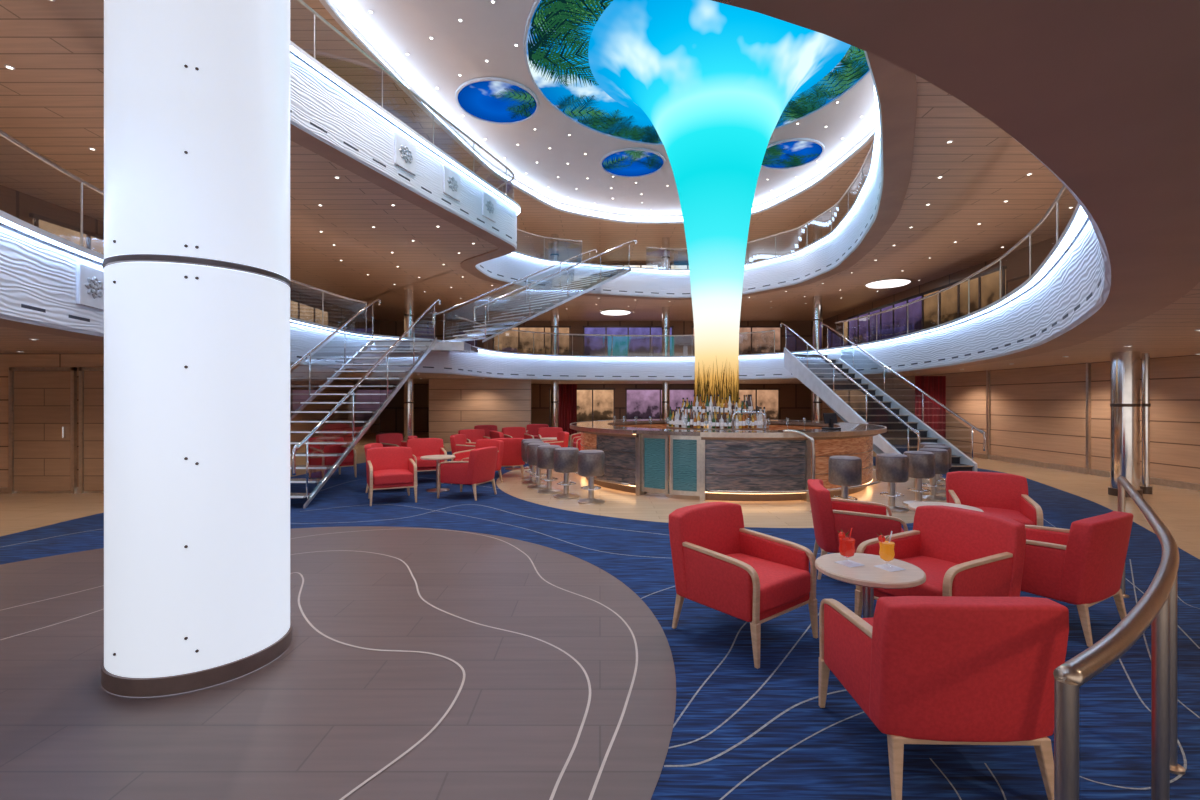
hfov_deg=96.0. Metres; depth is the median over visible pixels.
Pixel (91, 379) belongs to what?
door
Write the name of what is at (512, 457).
armchair
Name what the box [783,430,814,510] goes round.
guard rail
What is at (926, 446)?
seat cushion
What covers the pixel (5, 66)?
recessed light
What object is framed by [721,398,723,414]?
bottle
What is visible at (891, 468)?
bar stool
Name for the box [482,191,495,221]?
sign
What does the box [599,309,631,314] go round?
ceiling light
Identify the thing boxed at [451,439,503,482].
armchair
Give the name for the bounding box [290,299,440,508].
staircase
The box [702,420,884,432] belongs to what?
countertop
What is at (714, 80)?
column
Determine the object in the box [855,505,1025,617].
armchair
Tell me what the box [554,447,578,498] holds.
bar stool
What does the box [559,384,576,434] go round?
curtain
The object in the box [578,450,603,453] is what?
seat cushion
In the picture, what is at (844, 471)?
bar stool
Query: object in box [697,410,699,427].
bottle
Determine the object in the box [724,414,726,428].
bottle
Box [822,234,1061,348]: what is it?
wall
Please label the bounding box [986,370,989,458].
trim
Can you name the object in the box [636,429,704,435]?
countertop
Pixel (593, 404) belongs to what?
shop window
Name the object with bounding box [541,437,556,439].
side table
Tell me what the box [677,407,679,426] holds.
bottle
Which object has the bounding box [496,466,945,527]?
floor
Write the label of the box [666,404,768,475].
bar
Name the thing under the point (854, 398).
staircase
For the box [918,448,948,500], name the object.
bar stool
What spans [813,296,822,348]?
pillar
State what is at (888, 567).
napkin
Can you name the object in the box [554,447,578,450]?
seat cushion
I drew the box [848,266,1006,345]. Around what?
shop window
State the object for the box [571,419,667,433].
countertop
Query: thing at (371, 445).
armchair
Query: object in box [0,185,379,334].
wall
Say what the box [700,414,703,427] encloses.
bottle
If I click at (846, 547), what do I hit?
cocktail
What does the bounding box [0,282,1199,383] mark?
ceiling
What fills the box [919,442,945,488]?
bar stool
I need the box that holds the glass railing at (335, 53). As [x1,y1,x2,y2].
[290,0,873,261]
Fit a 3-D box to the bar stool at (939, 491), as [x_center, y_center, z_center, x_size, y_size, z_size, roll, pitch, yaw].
[5.779,1.185,9.262,0.420,0.805,0.420,0,0,31]
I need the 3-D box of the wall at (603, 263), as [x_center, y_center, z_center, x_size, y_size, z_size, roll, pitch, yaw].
[0.000,-5.750,27.000,22.000,2.300,0.001,0,0,0]
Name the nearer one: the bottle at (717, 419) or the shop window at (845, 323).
the bottle at (717, 419)
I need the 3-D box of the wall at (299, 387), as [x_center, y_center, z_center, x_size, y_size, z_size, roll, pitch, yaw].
[-11.000,0.400,12.000,0.001,2.400,30.000,0,0,0]
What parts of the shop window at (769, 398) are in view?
frame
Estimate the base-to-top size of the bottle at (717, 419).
0.284 m
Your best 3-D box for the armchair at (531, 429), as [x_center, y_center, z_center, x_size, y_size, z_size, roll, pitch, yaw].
[-2.000,1.183,17.041,0.708,0.820,0.783,0,0,0]
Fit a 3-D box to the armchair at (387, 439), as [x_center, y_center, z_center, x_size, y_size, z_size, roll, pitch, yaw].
[-4.636,1.183,12.418,0.783,0.820,0.708,0,0,27]
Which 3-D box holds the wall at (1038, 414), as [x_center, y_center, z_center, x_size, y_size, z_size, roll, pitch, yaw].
[10.550,0.400,12.000,0.001,2.400,30.000,0,0,0]
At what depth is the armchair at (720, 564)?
3.61 m
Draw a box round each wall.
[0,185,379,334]
[0,354,103,492]
[290,377,379,444]
[380,321,812,355]
[380,384,810,431]
[429,379,530,442]
[584,262,752,268]
[811,355,1199,483]
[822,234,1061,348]
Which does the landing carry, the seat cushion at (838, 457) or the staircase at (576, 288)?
the staircase at (576, 288)
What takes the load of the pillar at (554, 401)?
on the floor at (1178, 509)
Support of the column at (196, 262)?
on the floor at (418, 663)
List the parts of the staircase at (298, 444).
handrail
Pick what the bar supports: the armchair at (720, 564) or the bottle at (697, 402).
the bottle at (697, 402)
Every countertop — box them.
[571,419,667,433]
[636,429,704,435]
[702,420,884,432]
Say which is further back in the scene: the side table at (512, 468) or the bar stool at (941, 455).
the side table at (512, 468)
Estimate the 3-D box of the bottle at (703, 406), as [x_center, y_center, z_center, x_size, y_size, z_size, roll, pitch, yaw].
[2.067,0.157,10.764,0.070,0.284,0.070,0,0,-22]
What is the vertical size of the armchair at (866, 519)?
0.820 m
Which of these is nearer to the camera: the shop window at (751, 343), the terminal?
the terminal
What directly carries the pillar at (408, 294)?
on the floor
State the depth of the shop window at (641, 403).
26.88 m
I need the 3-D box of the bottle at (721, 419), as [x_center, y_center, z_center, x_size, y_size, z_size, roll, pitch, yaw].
[2.339,0.407,10.386,0.070,0.284,0.070,0,0,-43]
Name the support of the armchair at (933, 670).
on the floor at (848, 759)
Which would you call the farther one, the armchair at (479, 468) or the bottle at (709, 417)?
the bottle at (709, 417)
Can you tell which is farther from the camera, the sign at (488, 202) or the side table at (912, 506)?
the sign at (488, 202)
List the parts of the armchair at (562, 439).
arm panel, backrest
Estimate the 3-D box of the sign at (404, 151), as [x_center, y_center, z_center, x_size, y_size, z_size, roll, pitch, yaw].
[-3.541,-4.480,9.855,0.071,0.550,0.550,0,0,19]
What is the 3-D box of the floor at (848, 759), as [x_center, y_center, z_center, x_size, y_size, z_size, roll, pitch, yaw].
[0.760,1.594,8.447,16.259,0.001,20.894,0,0,0]
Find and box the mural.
[523,0,869,145]
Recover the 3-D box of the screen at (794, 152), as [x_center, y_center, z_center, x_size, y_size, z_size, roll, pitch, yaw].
[5.600,-7.265,16.000,1.960,0.050,1.960,0,0,0]
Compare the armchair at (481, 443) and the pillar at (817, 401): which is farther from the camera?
the pillar at (817, 401)
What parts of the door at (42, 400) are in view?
frame, frame, handle, frame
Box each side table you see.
[420,455,454,492]
[505,466,520,469]
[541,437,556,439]
[815,553,925,617]
[908,502,983,511]
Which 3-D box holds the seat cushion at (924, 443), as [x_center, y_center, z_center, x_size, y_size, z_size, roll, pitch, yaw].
[6.074,0.803,9.867,0.400,0.040,0.400,0,0,21]
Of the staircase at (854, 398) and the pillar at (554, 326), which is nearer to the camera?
the staircase at (854, 398)
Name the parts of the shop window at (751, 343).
frame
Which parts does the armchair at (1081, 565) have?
arm frame, arm panel, arm frame, arm panel, leg, backrest, frame rail, leg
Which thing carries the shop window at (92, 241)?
in the wall at (15, 203)
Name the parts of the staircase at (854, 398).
handrail, handrail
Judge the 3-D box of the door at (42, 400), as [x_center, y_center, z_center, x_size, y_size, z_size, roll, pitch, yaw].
[-9.550,0.520,9.235,1.120,2.160,0.090,0,0,0]
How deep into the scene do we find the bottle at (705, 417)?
10.44 m
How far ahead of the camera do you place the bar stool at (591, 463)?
8.25 m
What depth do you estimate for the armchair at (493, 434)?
13.24 m
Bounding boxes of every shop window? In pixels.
[29,213,103,254]
[290,298,329,325]
[493,326,570,354]
[548,388,614,431]
[583,326,673,355]
[605,264,659,268]
[625,388,693,418]
[670,264,688,268]
[691,326,781,355]
[716,388,779,419]
[842,318,847,345]
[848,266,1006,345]
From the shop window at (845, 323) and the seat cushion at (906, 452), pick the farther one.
the shop window at (845, 323)
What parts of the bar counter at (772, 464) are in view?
foot rail, panel, panel, door frame, door frame, door, door frame, door frame, door frame, door, door frame, door frame, door frame, panel rail, panel, panel rail, foot rail, panel, panel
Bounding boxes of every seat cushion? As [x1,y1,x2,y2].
[522,439,541,440]
[523,441,543,443]
[528,443,549,445]
[538,445,560,448]
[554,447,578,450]
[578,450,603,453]
[829,455,860,460]
[876,453,907,457]
[904,451,933,454]
[919,448,947,451]
[920,442,944,445]
[923,445,950,448]
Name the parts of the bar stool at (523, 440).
plate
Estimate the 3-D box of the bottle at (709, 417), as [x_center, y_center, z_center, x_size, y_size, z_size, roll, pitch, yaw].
[2.123,0.376,10.437,0.070,0.346,0.070,0,0,-23]
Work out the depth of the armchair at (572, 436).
15.76 m
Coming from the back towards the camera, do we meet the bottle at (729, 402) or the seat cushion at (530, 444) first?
the bottle at (729, 402)
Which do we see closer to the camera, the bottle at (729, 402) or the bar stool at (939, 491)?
the bar stool at (939, 491)
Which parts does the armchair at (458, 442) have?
backrest, arm panel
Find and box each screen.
[455,77,538,124]
[600,147,665,177]
[761,138,824,169]
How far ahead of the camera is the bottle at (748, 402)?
10.88 m
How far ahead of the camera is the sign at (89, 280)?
6.18 m
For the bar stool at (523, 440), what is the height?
0.805 m
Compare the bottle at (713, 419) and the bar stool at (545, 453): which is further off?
the bottle at (713, 419)
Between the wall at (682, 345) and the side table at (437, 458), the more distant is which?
the wall at (682, 345)
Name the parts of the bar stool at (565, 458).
drum seat, plate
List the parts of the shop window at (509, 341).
frame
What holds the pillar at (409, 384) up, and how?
on the floor at (1178, 509)
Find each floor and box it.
[0,432,1199,558]
[0,446,1199,799]
[0,526,675,799]
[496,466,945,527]
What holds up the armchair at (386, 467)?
on the floor at (848, 759)
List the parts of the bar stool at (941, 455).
drum seat, plate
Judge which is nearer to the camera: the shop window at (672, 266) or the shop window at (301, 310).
the shop window at (301, 310)
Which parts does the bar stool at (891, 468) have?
drum seat, plate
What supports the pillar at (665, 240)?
on the floor
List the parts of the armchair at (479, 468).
leg, arm frame, arm panel, leg, backrest, leg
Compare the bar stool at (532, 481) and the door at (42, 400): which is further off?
the bar stool at (532, 481)
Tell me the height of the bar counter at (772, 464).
1.093 m
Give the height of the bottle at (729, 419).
0.284 m
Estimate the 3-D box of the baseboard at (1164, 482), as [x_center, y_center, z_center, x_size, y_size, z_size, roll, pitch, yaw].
[10.535,1.540,12.000,0.030,0.120,30.000,0,0,0]
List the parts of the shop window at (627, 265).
frame, pane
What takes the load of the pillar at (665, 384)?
on the floor at (1178, 509)
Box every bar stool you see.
[521,439,541,480]
[522,441,543,484]
[527,443,549,488]
[537,445,561,493]
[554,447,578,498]
[578,450,604,504]
[829,455,861,499]
[876,453,908,512]
[903,451,934,504]
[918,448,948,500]
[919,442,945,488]
[923,445,951,494]
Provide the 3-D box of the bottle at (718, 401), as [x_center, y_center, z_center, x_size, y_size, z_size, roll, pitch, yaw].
[2.340,0.094,10.659,0.070,0.410,0.070,0,0,-14]
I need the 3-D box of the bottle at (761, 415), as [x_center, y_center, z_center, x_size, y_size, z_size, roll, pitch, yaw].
[3.197,0.344,10.731,0.070,0.410,0.070,0,0,-33]
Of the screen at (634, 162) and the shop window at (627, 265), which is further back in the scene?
the shop window at (627, 265)
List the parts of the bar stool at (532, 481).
drum seat, plate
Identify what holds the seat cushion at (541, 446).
on the bar stool at (545, 453)
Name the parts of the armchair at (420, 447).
backrest, seat, seat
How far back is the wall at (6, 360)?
9.30 m
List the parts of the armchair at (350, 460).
arm panel, arm frame, backrest, seat, seat, arm panel, arm frame, leg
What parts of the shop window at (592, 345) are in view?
frame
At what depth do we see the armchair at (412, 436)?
11.53 m
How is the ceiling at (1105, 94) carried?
attached to the wall at (455, 405)
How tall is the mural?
0.050 m
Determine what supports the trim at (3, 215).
attached to the balcony fascia at (38, 280)
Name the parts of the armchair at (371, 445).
backrest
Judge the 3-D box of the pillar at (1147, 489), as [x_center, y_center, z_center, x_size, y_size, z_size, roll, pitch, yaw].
[9.350,0.400,9.250,0.160,2.400,0.160,0,0,0]
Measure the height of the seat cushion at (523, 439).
0.040 m
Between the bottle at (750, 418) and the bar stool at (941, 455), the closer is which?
the bar stool at (941, 455)
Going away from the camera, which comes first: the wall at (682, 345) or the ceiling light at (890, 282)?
the ceiling light at (890, 282)
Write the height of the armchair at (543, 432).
0.820 m
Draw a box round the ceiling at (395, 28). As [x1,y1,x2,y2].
[331,0,874,214]
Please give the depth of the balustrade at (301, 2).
11.95 m
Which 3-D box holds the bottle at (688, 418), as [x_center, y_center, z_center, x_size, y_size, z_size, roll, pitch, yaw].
[1.753,0.407,10.676,0.070,0.284,0.070,0,0,-1]
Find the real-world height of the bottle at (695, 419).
0.284 m
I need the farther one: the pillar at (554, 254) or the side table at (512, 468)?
the pillar at (554, 254)
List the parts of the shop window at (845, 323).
pane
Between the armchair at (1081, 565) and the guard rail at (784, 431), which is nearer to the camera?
the armchair at (1081, 565)
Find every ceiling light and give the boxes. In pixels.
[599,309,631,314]
[864,278,912,287]
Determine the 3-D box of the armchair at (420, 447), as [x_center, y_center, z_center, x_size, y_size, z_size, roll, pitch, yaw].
[-3.417,1.183,10.637,0.708,0.820,0.784,0,0,-24]
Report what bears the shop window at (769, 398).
on the floor at (1178, 509)
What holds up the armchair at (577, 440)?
on the floor at (848, 759)
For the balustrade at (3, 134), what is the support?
on the trim at (3, 215)
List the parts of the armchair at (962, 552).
leg, seat, arm frame, arm panel, seat, backrest, arm frame, arm panel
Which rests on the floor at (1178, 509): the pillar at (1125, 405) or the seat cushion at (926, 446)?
the pillar at (1125, 405)
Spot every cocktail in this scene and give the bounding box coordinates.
[837,528,854,557]
[878,531,894,561]
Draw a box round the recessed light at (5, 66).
[4,65,14,69]
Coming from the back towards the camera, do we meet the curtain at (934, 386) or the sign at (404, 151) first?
the curtain at (934, 386)
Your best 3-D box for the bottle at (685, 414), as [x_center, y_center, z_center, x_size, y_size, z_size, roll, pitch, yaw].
[1.703,0.344,10.731,0.070,0.410,0.070,0,0,-2]
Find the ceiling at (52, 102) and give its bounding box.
[0,0,1077,320]
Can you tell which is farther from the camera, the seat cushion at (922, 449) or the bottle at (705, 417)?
the bottle at (705, 417)
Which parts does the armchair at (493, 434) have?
backrest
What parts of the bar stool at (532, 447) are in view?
drum seat, plate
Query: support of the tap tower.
on the bar counter at (772, 464)
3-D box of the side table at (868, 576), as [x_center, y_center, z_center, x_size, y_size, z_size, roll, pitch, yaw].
[1.600,1.292,3.220,0.590,0.602,0.590,0,0,0]
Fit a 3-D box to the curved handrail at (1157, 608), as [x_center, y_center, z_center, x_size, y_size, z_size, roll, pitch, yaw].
[2.733,1.107,2.747,4.544,0.975,0.296,0,0,-45]
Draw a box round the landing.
[371,342,477,352]
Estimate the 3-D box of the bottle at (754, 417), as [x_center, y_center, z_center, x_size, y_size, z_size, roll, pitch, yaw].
[3.037,0.376,10.577,0.070,0.346,0.070,0,0,-42]
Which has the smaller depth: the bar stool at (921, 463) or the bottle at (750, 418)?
the bar stool at (921, 463)
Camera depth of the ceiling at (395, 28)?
13.95 m
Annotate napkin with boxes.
[835,560,863,567]
[874,564,905,571]
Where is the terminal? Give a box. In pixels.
[822,413,840,429]
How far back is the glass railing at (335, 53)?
19.66 m
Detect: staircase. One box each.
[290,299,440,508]
[432,240,636,341]
[780,323,986,471]
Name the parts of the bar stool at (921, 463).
plate, drum seat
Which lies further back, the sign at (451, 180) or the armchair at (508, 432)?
the armchair at (508, 432)
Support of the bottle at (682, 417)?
on the bar
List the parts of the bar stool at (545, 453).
drum seat, plate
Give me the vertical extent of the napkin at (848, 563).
0.002 m
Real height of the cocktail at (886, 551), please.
0.211 m
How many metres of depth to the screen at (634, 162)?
16.53 m
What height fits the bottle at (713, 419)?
0.284 m
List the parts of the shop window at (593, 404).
frame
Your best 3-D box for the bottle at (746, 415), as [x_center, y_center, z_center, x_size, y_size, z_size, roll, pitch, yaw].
[2.846,0.344,10.464,0.070,0.410,0.070,0,0,-15]
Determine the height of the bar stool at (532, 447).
0.805 m
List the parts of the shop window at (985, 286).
post, post, post, glass pane, post, post, post, rail, post, post, glass pane, post, post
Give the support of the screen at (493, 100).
attached to the ceiling at (395, 28)
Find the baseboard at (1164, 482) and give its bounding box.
[962,451,1199,490]
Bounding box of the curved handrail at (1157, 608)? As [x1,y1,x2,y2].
[1053,476,1184,799]
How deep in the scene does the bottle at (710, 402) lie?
10.68 m
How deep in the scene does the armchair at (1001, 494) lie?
5.65 m
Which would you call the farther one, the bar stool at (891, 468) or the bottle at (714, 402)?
the bottle at (714, 402)
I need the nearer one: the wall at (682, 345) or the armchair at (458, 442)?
the armchair at (458, 442)
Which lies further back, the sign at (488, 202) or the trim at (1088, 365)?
the sign at (488, 202)
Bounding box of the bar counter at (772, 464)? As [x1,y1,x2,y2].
[570,419,886,501]
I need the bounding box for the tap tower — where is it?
[732,406,765,430]
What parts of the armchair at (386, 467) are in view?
arm panel, arm frame, leg, backrest, seat, seat, frame rail, arm panel, arm frame, leg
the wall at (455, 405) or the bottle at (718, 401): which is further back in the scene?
the wall at (455, 405)
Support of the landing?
attached to the floor
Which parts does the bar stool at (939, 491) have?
plate, drum seat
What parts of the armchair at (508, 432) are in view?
backrest, arm panel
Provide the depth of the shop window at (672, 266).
26.88 m
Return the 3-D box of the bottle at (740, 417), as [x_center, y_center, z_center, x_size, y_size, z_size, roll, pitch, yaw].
[2.706,0.376,10.415,0.070,0.346,0.070,0,0,-8]
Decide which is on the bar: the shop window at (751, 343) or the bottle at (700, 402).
the bottle at (700, 402)
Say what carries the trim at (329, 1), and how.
attached to the ceiling at (395, 28)
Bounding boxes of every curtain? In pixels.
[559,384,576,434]
[915,376,945,438]
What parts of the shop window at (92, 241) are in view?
frame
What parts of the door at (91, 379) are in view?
frame, frame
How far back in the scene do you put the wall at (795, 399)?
27.00 m
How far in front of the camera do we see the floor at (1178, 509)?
8.60 m
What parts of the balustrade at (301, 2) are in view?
post, post, post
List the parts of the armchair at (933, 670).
leg, arm frame, arm panel, seat, leg, frame rail, backrest, leg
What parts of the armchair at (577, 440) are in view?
arm panel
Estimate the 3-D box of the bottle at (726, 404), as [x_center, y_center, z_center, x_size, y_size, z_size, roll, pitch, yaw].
[2.487,0.126,10.651,0.070,0.346,0.070,0,0,0]
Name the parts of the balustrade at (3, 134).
post, post, handrail, post, post, post, post, post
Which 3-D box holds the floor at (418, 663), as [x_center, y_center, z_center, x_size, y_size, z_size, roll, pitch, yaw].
[-2.930,1.589,3.420,6.760,0.003,6.760,0,0,0]
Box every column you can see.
[101,0,291,696]
[588,0,850,402]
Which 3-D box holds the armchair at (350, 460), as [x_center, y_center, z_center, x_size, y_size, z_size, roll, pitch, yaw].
[-5.531,1.183,11.127,0.784,0.820,0.708,0,0,41]
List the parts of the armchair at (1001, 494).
arm frame, arm panel, backrest, seat, arm panel, arm frame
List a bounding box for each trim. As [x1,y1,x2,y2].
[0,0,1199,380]
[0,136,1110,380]
[0,203,1088,358]
[290,40,879,272]
[290,51,916,299]
[328,0,874,216]
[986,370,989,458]
[1086,363,1090,473]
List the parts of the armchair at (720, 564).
leg, backrest, arm panel, arm frame, leg, seat, arm panel, arm frame, seat, frame rail, leg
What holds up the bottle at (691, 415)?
on the bar
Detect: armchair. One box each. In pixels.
[308,436,356,478]
[364,443,417,492]
[366,447,416,505]
[376,433,406,446]
[406,438,446,471]
[408,435,445,449]
[437,446,497,500]
[450,434,475,453]
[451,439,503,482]
[458,429,489,442]
[474,425,497,437]
[489,431,526,463]
[495,438,524,477]
[502,427,533,438]
[526,424,548,438]
[538,427,562,438]
[542,432,568,446]
[570,433,580,446]
[572,436,580,450]
[669,502,817,668]
[807,479,907,579]
[819,596,1068,799]
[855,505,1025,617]
[946,471,1042,525]
[1021,511,1132,646]
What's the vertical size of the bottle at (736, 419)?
0.284 m
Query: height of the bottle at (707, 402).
0.410 m
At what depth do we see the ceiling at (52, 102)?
11.26 m
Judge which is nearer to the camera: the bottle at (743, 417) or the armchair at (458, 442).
the bottle at (743, 417)
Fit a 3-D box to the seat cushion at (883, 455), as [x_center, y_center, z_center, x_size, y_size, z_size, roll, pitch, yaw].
[4.222,0.803,7.811,0.400,0.040,0.400,0,0,-27]
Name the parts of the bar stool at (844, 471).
drum seat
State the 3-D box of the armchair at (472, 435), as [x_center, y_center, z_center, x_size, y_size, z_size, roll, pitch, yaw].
[-3.224,1.183,14.033,0.708,0.820,0.784,0,0,-37]
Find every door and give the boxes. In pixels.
[9,367,76,493]
[79,367,103,493]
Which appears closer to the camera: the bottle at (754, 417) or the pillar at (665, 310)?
the bottle at (754, 417)
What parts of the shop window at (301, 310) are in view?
frame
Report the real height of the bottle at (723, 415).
0.410 m
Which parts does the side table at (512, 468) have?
plate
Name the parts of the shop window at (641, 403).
frame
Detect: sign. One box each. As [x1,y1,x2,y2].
[76,263,103,310]
[394,133,415,175]
[443,165,459,201]
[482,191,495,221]
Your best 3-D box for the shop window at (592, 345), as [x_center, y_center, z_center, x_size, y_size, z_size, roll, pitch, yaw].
[1.400,-2.640,26.885,4.520,2.080,0.090,0,0,0]
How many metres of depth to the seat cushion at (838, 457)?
7.39 m
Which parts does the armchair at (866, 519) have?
leg, leg, backrest, arm panel, arm frame, arm panel, arm frame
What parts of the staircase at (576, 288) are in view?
handrail, handrail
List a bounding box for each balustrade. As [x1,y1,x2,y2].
[0,129,1066,354]
[297,0,873,256]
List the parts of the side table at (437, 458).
plate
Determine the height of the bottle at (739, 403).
0.346 m
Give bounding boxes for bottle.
[671,410,673,426]
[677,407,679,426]
[681,410,683,427]
[684,407,686,427]
[687,413,689,427]
[690,407,693,427]
[692,395,695,411]
[693,414,696,427]
[695,394,698,413]
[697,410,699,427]
[699,394,701,414]
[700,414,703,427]
[702,401,704,414]
[704,410,707,427]
[706,394,708,414]
[708,410,711,427]
[709,394,712,414]
[712,414,715,428]
[713,394,716,413]
[716,414,719,428]
[717,394,719,413]
[720,414,722,428]
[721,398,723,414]
[722,407,724,427]
[724,398,727,414]
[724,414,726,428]
[727,414,730,428]
[728,394,730,414]
[735,414,738,428]
[738,398,740,414]
[739,410,741,428]
[742,410,745,427]
[745,407,748,427]
[747,395,749,414]
[749,410,751,427]
[753,410,756,427]
[760,407,762,427]
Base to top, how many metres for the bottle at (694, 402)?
0.410 m
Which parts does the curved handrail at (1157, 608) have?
post, handrail, post, post, post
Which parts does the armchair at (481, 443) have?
arm panel, arm frame, backrest, leg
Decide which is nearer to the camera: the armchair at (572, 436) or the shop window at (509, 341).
the armchair at (572, 436)
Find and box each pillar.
[404,290,413,337]
[404,378,413,440]
[550,234,558,260]
[550,306,558,354]
[550,381,558,426]
[662,237,669,268]
[662,307,669,355]
[662,381,669,418]
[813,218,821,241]
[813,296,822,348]
[813,392,822,420]
[1108,351,1142,496]
[1140,353,1151,493]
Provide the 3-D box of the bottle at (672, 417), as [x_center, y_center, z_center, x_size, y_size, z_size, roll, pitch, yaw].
[1.506,0.376,11.125,0.070,0.346,0.070,0,0,0]
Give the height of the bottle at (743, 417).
0.346 m
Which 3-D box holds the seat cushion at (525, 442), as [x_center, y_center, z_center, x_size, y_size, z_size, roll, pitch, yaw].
[-1.275,0.803,10.316,0.400,0.040,0.400,0,0,-14]

